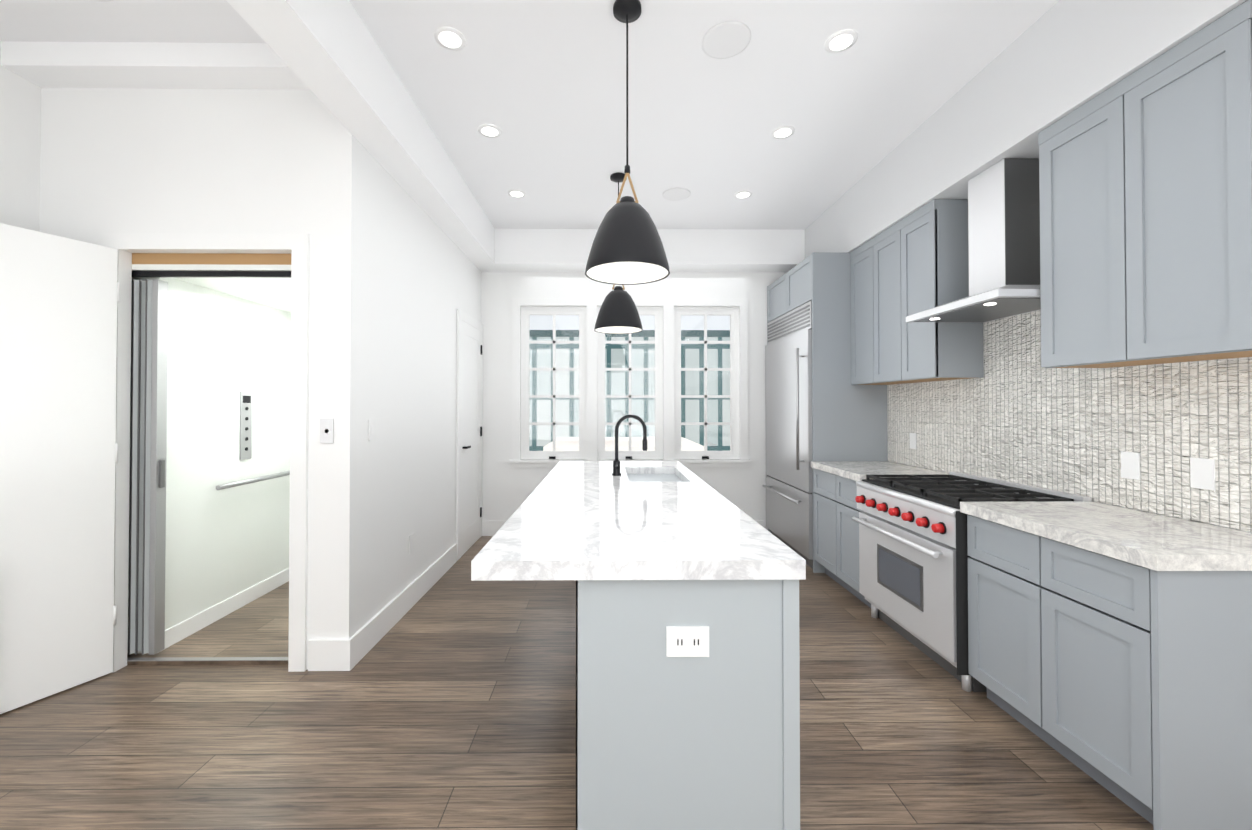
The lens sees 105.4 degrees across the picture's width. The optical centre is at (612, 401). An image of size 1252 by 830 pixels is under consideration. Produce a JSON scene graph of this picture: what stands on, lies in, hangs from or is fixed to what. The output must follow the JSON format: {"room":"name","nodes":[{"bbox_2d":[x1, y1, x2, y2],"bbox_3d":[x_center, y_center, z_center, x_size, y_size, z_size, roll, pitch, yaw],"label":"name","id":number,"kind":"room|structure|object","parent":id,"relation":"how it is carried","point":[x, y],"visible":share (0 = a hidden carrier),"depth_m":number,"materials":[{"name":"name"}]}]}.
{"room":"kitchen","nodes":[
{"label":"kitchen","id":0,"kind":"room"},
{"bbox_2d":[0,41,40,231],"bbox_3d":[-3.107,-0.215,-0.036,0.150,3.220,5.380,0,-1,-1],"label":"wall","id":1,"kind":"structure","parent":0,"point":[20,124],"depth_m":2.46,"materials":[{"name":"white paint"}]},
{"bbox_2d":[39,88,323,669],"bbox_3d":[-2.303,-0.186,2.566,1.505,3.220,0.050,0,-1,-1],"label":"wall","id":2,"kind":"structure","parent":0,"point":[125,160],"depth_m":2.55,"materials":[{"name":"white paint"}]},
{"bbox_2d":[0,223,119,713],"bbox_3d":[-2.789,0.302,2.097,0.085,2.217,0.911,0,-1,23],"label":"elevator door","id":3,"kind":"structure","parent":2,"relation":"in","point":[59,297],"depth_m":2.31,"materials":[{"name":"white paint"}]},
{"bbox_2d":[103,233,346,671],"bbox_3d":[-2.215,0.266,2.527,1.620,2.315,0.020,0,-1,-1],"label":"door frame","id":4,"kind":"structure","parent":2,"relation":"attached to","point":[323,654],"depth_m":2.53,"materials":[{"name":"white paint"}]},
{"bbox_2d":[320,419,333,442],"bbox_3d":[-1.520,0.158,2.539,0.070,0.130,0.006,0,-1,-1],"label":"button","id":5,"kind":"object","parent":2,"relation":"attached to","point":[326,425],"depth_m":2.54,"materials":[{"name":"white plastic"}]},
{"bbox_2d":[320,105,480,638],"bbox_3d":[-1.487,-0.171,3.934,0.150,3.220,2.770,0,-1,-1],"label":"wall","id":6,"kind":"structure","parent":0,"point":[401,278],"depth_m":2.90,"materials":[{"name":"white paint"}]},
{"bbox_2d":[368,419,375,440],"bbox_3d":[-1.395,0.166,2.775,0.010,0.120,0.080,0,-1,-1],"label":"light switch","id":7,"kind":"object","parent":6,"relation":"attached to","point":[371,423],"depth_m":2.76,"materials":[{"name":"white plastic"}]},
{"bbox_2d":[347,544,456,670],"bbox_3d":[-1.400,1.354,3.405,0.016,0.160,1.776,0,-1,-1],"label":"baseboard","id":8,"kind":"structure","parent":6,"relation":"attached to","point":[347,653],"depth_m":3.04,"materials":[{"name":"white paint"}]},
{"bbox_2d":[409,533,414,552],"bbox_3d":[-1.402,0.992,3.337,0.006,0.120,0.080,0,-1,-1],"label":"outlet","id":9,"kind":"object","parent":6,"relation":"attached to","point":[412,537],"depth_m":3.33,"materials":[{"name":"white plastic"}]},
{"bbox_2d":[456,309,482,559],"bbox_3d":[-1.387,0.303,4.739,0.060,2.281,0.840,0,-1,-1],"label":"closet door","id":10,"kind":"structure","parent":6,"relation":"in","point":[469,436],"depth_m":4.66,"materials":[{"name":"white paint"}]},
{"bbox_2d":[0,0,1058,229],"bbox_3d":[-0.344,-1.860,1.307,5.800,0.100,8.380,0,-1,-1],"label":"ceiling","id":11,"kind":"structure","parent":0,"point":[540,85],"depth_m":2.70,"materials":[{"name":"white paint"}]},
{"bbox_2d":[1,41,308,88],"bbox_3d":[-2.227,-1.737,2.474,1.655,0.120,0.170,0,-1,-1],"label":"header beam","id":12,"kind":"structure","parent":11,"relation":"attached to","point":[154,65],"depth_m":2.39,"materials":[{"name":"white paint"}]},
{"bbox_2d":[226,0,500,271],"bbox_3d":[-1.281,-1.631,1.246,0.215,0.360,7.880,0,-1,-1],"label":"beam","id":13,"kind":"structure","parent":11,"relation":"attached to","point":[329,53],"depth_m":2.42,"materials":[{"name":"white paint"}]},
{"bbox_2d":[434,26,465,50],"bbox_3d":[-0.803,-1.794,2.362,0.150,0.007,0.150,0,-1,-1],"label":"recessed light","id":14,"kind":"object","parent":11,"relation":"in","point":[449,38],"visible":1,"depth_m":2.35,"materials":[{"name":"white paint"}]},
{"bbox_2d":[478,124,500,137],"bbox_3d":[-0.810,-1.786,3.152,0.150,0.007,0.150,0,-1,-1],"label":"recessed light","id":15,"kind":"object","parent":11,"relation":"in","point":[489,130],"visible":1,"depth_m":3.14,"materials":[{"name":"white paint"}]},
{"bbox_2d":[508,190,525,197],"bbox_3d":[-0.818,-1.775,4.082,0.150,0.007,0.150,0,-1,-1],"label":"recessed light","id":16,"kind":"object","parent":11,"relation":"in","point":[516,193],"visible":1,"depth_m":4.07,"materials":[{"name":"white paint"}]},
{"bbox_2d":[594,172,642,333],"bbox_3d":[0.050,-1.171,3.773,0.386,1.222,0.386,0,-1,-1],"label":"pendant light","id":17,"kind":"object","parent":11,"relation":"hanging from","point":[618,313],"visible":0.94,"depth_m":3.66,"materials":[{"name":"black metal"}]},
{"bbox_2d":[585,0,669,284],"bbox_3d":[0.069,-1.189,2.173,0.386,1.222,0.386,0,-1,-1],"label":"pendant light","id":18,"kind":"object","parent":11,"relation":"hanging from","point":[627,247],"visible":1,"depth_m":2.08,"materials":[{"name":"black metal"}]},
{"bbox_2d":[495,229,804,272],"bbox_3d":[0.388,-1.589,5.051,3.190,0.360,0.300,0,-1,-1],"label":"beam","id":19,"kind":"structure","parent":11,"relation":"attached to","point":[686,250],"depth_m":4.91,"materials":[{"name":"white paint"}]},
{"bbox_2d":[662,188,690,200],"bbox_3d":[0.552,-1.775,4.094,0.240,0.007,0.240,0,-1,-1],"label":"ceiling speaker","id":20,"kind":"object","parent":11,"relation":"attached to","point":[674,194],"visible":1,"depth_m":4.09,"materials":[{"name":"white plastic"}]},
{"bbox_2d":[702,21,750,58],"bbox_3d":[0.567,-1.794,2.374,0.240,0.007,0.240,0,-1,-1],"label":"ceiling speaker","id":21,"kind":"object","parent":11,"relation":"attached to","point":[726,39],"visible":1,"depth_m":2.36,"materials":[{"name":"white plastic"}]},
{"bbox_2d":[734,190,751,198],"bbox_3d":[1.127,-1.775,4.099,0.150,0.007,0.150,0,-1,-1],"label":"recessed light","id":22,"kind":"object","parent":11,"relation":"in","point":[742,194],"visible":1,"depth_m":4.09,"materials":[{"name":"white paint"}]},
{"bbox_2d":[771,126,794,138],"bbox_3d":[1.135,-1.785,3.169,0.150,0.007,0.150,0,-1,-1],"label":"recessed light","id":23,"kind":"object","parent":11,"relation":"in","point":[782,132],"visible":1,"depth_m":3.16,"materials":[{"name":"white paint"}]},
{"bbox_2d":[825,29,857,52],"bbox_3d":[1.142,-1.794,2.380,0.150,0.007,0.150,0,-1,-1],"label":"recessed light","id":24,"kind":"object","parent":11,"relation":"in","point":[840,41],"visible":1,"depth_m":2.37,"materials":[{"name":"white paint"}]},
{"bbox_2d":[805,0,1246,258],"bbox_3d":[2.187,-1.550,1.276,0.340,0.520,7.880,0,-1,-1],"label":"soffit beam","id":25,"kind":"structure","parent":11,"relation":"attached to","point":[1059,60],"depth_m":2.39,"materials":[{"name":"white paint"}]},
{"bbox_2d":[0,536,1152,829],"bbox_3d":[-0.344,1.460,1.271,5.800,0.100,8.380,0,-1,-1],"label":"floor","id":26,"kind":"structure","parent":0,"point":[446,700],"depth_m":1.99,"materials":[{"name":"brown wood"}]},
{"bbox_2d":[127,253,290,664],"bbox_3d":[-2.216,0.131,3.210,1.170,2.600,1.238,0,-1,-1],"label":"elevator","id":27,"kind":"object","parent":26,"relation":"on","point":[209,512],"visible":0.62,"depth_m":2.91,"materials":[{"name":"white"}]},
{"bbox_2d":[576,579,800,829],"bbox_3d":[0.069,0.983,2.730,1.000,0.885,2.579,0,-1,-1],"label":"kitchen island","id":28,"kind":"object","parent":26,"relation":"on","point":[687,658],"depth_m":1.45,"materials":[{"name":"grey wood"}]},
{"bbox_2d":[471,461,650,578],"bbox_3d":[-0.164,0.515,2.723,0.535,0.050,2.600,0,-1,-1],"label":"island countertop","id":29,"kind":"structure","parent":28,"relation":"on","point":[582,522],"depth_m":1.71,"materials":[{"name":"white stone"}]},
{"bbox_2d":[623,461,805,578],"bbox_3d":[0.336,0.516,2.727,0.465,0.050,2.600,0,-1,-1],"label":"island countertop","id":30,"kind":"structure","parent":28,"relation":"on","point":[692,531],"depth_m":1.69,"materials":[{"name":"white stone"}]},
{"bbox_2d":[627,471,682,482],"bbox_3d":[0.289,0.659,3.265,0.404,0.249,0.724,0,-1,-1],"label":"sink","id":31,"kind":"object","parent":30,"relation":"in","point":[635,476],"depth_m":3.43,"materials":[{"name":"white ceramic"}]},
{"bbox_2d":[814,469,830,576],"bbox_3d":[2.012,0.995,3.777,0.636,0.886,0.455,0,-1,-1],"label":"base cabinet","id":32,"kind":"object","parent":26,"relation":"on","point":[822,481],"depth_m":3.86,"materials":[{"name":"grey wood"}]},
{"bbox_2d":[762,252,887,572],"bbox_3d":[1.956,0.097,4.591,0.734,2.697,1.150,0,-1,-1],"label":"fridge","id":33,"kind":"object","parent":26,"relation":"on","point":[819,406],"visible":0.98,"depth_m":4.04,"materials":[{"name":"grey paint"}]},
{"bbox_2d":[831,473,870,607],"bbox_3d":[2.015,0.991,3.446,0.636,0.886,0.454,0,-1,-1],"label":"base cabinet","id":34,"kind":"object","parent":26,"relation":"on","point":[844,530],"depth_m":3.50,"materials":[{"name":"grey wood"}]},
{"bbox_2d":[811,461,948,480],"bbox_3d":[1.994,0.525,3.617,0.646,0.050,0.785,0,-1,-1],"label":"countertop","id":35,"kind":"structure","parent":34,"relation":"on","point":[853,470],"depth_m":3.54,"materials":[{"name":"white stone"}]},
{"bbox_2d":[852,472,1090,691],"bbox_3d":[1.956,0.948,2.761,0.734,0.955,0.912,0,-1,-1],"label":"range","id":36,"kind":"object","parent":26,"relation":"on","point":[913,568],"visible":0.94,"depth_m":2.60,"materials":[{"name":"silver metal"}]},
{"bbox_2d":[965,513,1022,724],"bbox_3d":[2.027,0.976,2.069,0.636,0.886,0.451,0,-1,-1],"label":"base cabinet","id":37,"kind":"object","parent":26,"relation":"on","point":[993,550],"depth_m":2.14,"materials":[{"name":"grey wood"}]},
{"bbox_2d":[1019,533,1251,829],"bbox_3d":[2.030,0.972,1.732,0.636,0.886,0.471,0,-1,-1],"label":"base cabinet","id":38,"kind":"object","parent":26,"relation":"on","point":[1109,648],"depth_m":1.54,"materials":[{"name":"grey wood"}]},
{"bbox_2d":[960,501,1251,572],"bbox_3d":[2.010,0.506,1.895,0.646,0.050,0.827,0,-1,-1],"label":"countertop","id":39,"kind":"structure","parent":38,"relation":"on","point":[1161,543],"depth_m":1.74,"materials":[{"name":"white stone"}]},
{"bbox_2d":[481,272,784,529],"bbox_3d":[0.374,-0.157,5.260,3.895,3.220,0.150,0,-1,-1],"label":"wall","id":40,"kind":"structure","parent":0,"point":[508,489],"depth_m":5.18,"materials":[{"name":"white paint"}]},
{"bbox_2d":[521,307,586,458],"bbox_3d":[-0.638,-0.202,5.222,0.720,1.670,0.110,0,-1,-1],"label":"window","id":41,"kind":"structure","parent":40,"relation":"in","point":[526,314],"depth_m":5.23,"materials":[{"name":"white paint"}]},
{"bbox_2d":[482,298,763,535],"bbox_3d":[0.117,0.165,5.154,3.049,2.575,0.050,0,-1,-1],"label":"window trim","id":42,"kind":"structure","parent":40,"relation":"attached to","point":[489,528],"depth_m":5.16,"materials":[{"name":"white paint"}]},
{"bbox_2d":[597,307,662,458],"bbox_3d":[0.197,-0.202,5.229,0.720,1.670,0.110,0,-1,-1],"label":"window","id":43,"kind":"structure","parent":40,"relation":"in","point":[657,453],"depth_m":5.23,"materials":[{"name":"white paint"}]},
{"bbox_2d":[674,307,738,458],"bbox_3d":[1.032,-0.202,5.236,0.720,1.670,0.110,0,-1,-1],"label":"window","id":44,"kind":"structure","parent":40,"relation":"in","point":[733,369],"depth_m":5.24,"materials":[{"name":"white paint"}]},
{"bbox_2d":[889,461,1251,532],"bbox_3d":[2.431,-0.200,1.313,0.150,3.220,8.380,0,-1,-1],"label":"wall","id":45,"kind":"structure","parent":0,"point":[1130,508],"depth_m":2.04,"materials":[{"name":"beige tile"}]},
{"bbox_2d":[850,243,892,384],"bbox_3d":[2.166,-0.700,3.821,0.304,1.120,0.406,0,-1,-1],"label":"upper cabinet","id":46,"kind":"object","parent":45,"relation":"attached to","point":[857,256],"depth_m":3.91,"materials":[{"name":"grey paint"}]},
{"bbox_2d":[866,228,893,383],"bbox_3d":[2.169,-0.704,3.507,0.304,1.120,0.467,0,-1,-1],"label":"upper cabinet","id":47,"kind":"object","parent":45,"relation":"attached to","point":[879,262],"depth_m":3.60,"materials":[{"name":"grey paint"}]},
{"bbox_2d":[890,199,983,383],"bbox_3d":[2.172,-0.707,3.193,0.304,1.120,0.405,0,-1,-1],"label":"upper cabinet","id":48,"kind":"object","parent":45,"relation":"attached to","point":[929,247],"depth_m":3.01,"materials":[{"name":"grey paint"}]},
{"bbox_2d":[906,158,1040,322],"bbox_3d":[2.082,-0.880,2.628,0.494,0.785,0.708,0,-1,-1],"label":"range hood","id":49,"kind":"object","parent":45,"relation":"attached to","point":[1004,231],"visible":0.9,"depth_m":2.50,"materials":[{"name":"silver metal"}]},
{"bbox_2d":[887,310,1251,531],"bbox_3d":[2.336,-0.391,2.768,0.013,1.762,2.507,0,-1,-1],"label":"tile backsplash","id":50,"kind":"structure","parent":45,"relation":"attached to","point":[1017,413],"depth_m":2.33,"materials":[{"name":"beige tile"}]},
{"bbox_2d":[909,433,916,448],"bbox_3d":[2.318,0.306,3.675,0.006,0.120,0.075,0,-1,-1],"label":"outlet","id":51,"kind":"object","parent":50,"relation":"attached to","point":[912,436],"depth_m":3.68,"materials":[{"name":"white plastic"}]},
{"bbox_2d":[1121,451,1140,479],"bbox_3d":[2.332,0.289,2.145,0.006,0.120,0.075,0,-1,-1],"label":"outlet","id":52,"kind":"object","parent":50,"relation":"attached to","point":[1130,461],"depth_m":2.14,"materials":[{"name":"white plastic"}]},
{"bbox_2d":[1190,457,1215,490],"bbox_3d":[2.334,0.286,1.885,0.006,0.120,0.075,0,-1,-1],"label":"outlet","id":53,"kind":"object","parent":50,"relation":"attached to","point":[1202,473],"depth_m":1.88,"materials":[{"name":"white plastic"}]},
{"bbox_2d":[1038,95,1151,367],"bbox_3d":[2.182,-0.720,2.047,0.304,1.120,0.435,0,-1,-1],"label":"upper cabinet","id":54,"kind":"object","parent":45,"relation":"attached to","point":[1070,149],"depth_m":2.11,"materials":[{"name":"grey paint"}]},
{"bbox_2d":[1098,0,1251,363],"bbox_3d":[2.185,-0.723,1.734,0.304,1.120,0.435,0,-1,-1],"label":"upper cabinet","id":55,"kind":"object","parent":45,"relation":"attached to","point":[1145,180],"depth_m":1.71,"materials":[{"name":"grey paint"}]},
{"label":"outside","id":56,"kind":"structure","parent":0,"visible":0},
{"bbox_2d":[529,315,729,450],"bbox_3d":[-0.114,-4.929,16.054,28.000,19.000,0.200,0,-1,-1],"label":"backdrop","id":57,"kind":"structure","parent":56,"point":[573,407],"depth_m":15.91,"materials":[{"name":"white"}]},
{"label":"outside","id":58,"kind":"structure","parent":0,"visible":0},
{"bbox_2d":[530,330,729,450],"bbox_3d":[0.166,1.083,12.590,12.500,6.900,6.400,0,-1,-1],"label":"building","id":59,"kind":"structure","parent":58,"point":[686,445],"depth_m":11.48,"materials":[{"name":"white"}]}
]}

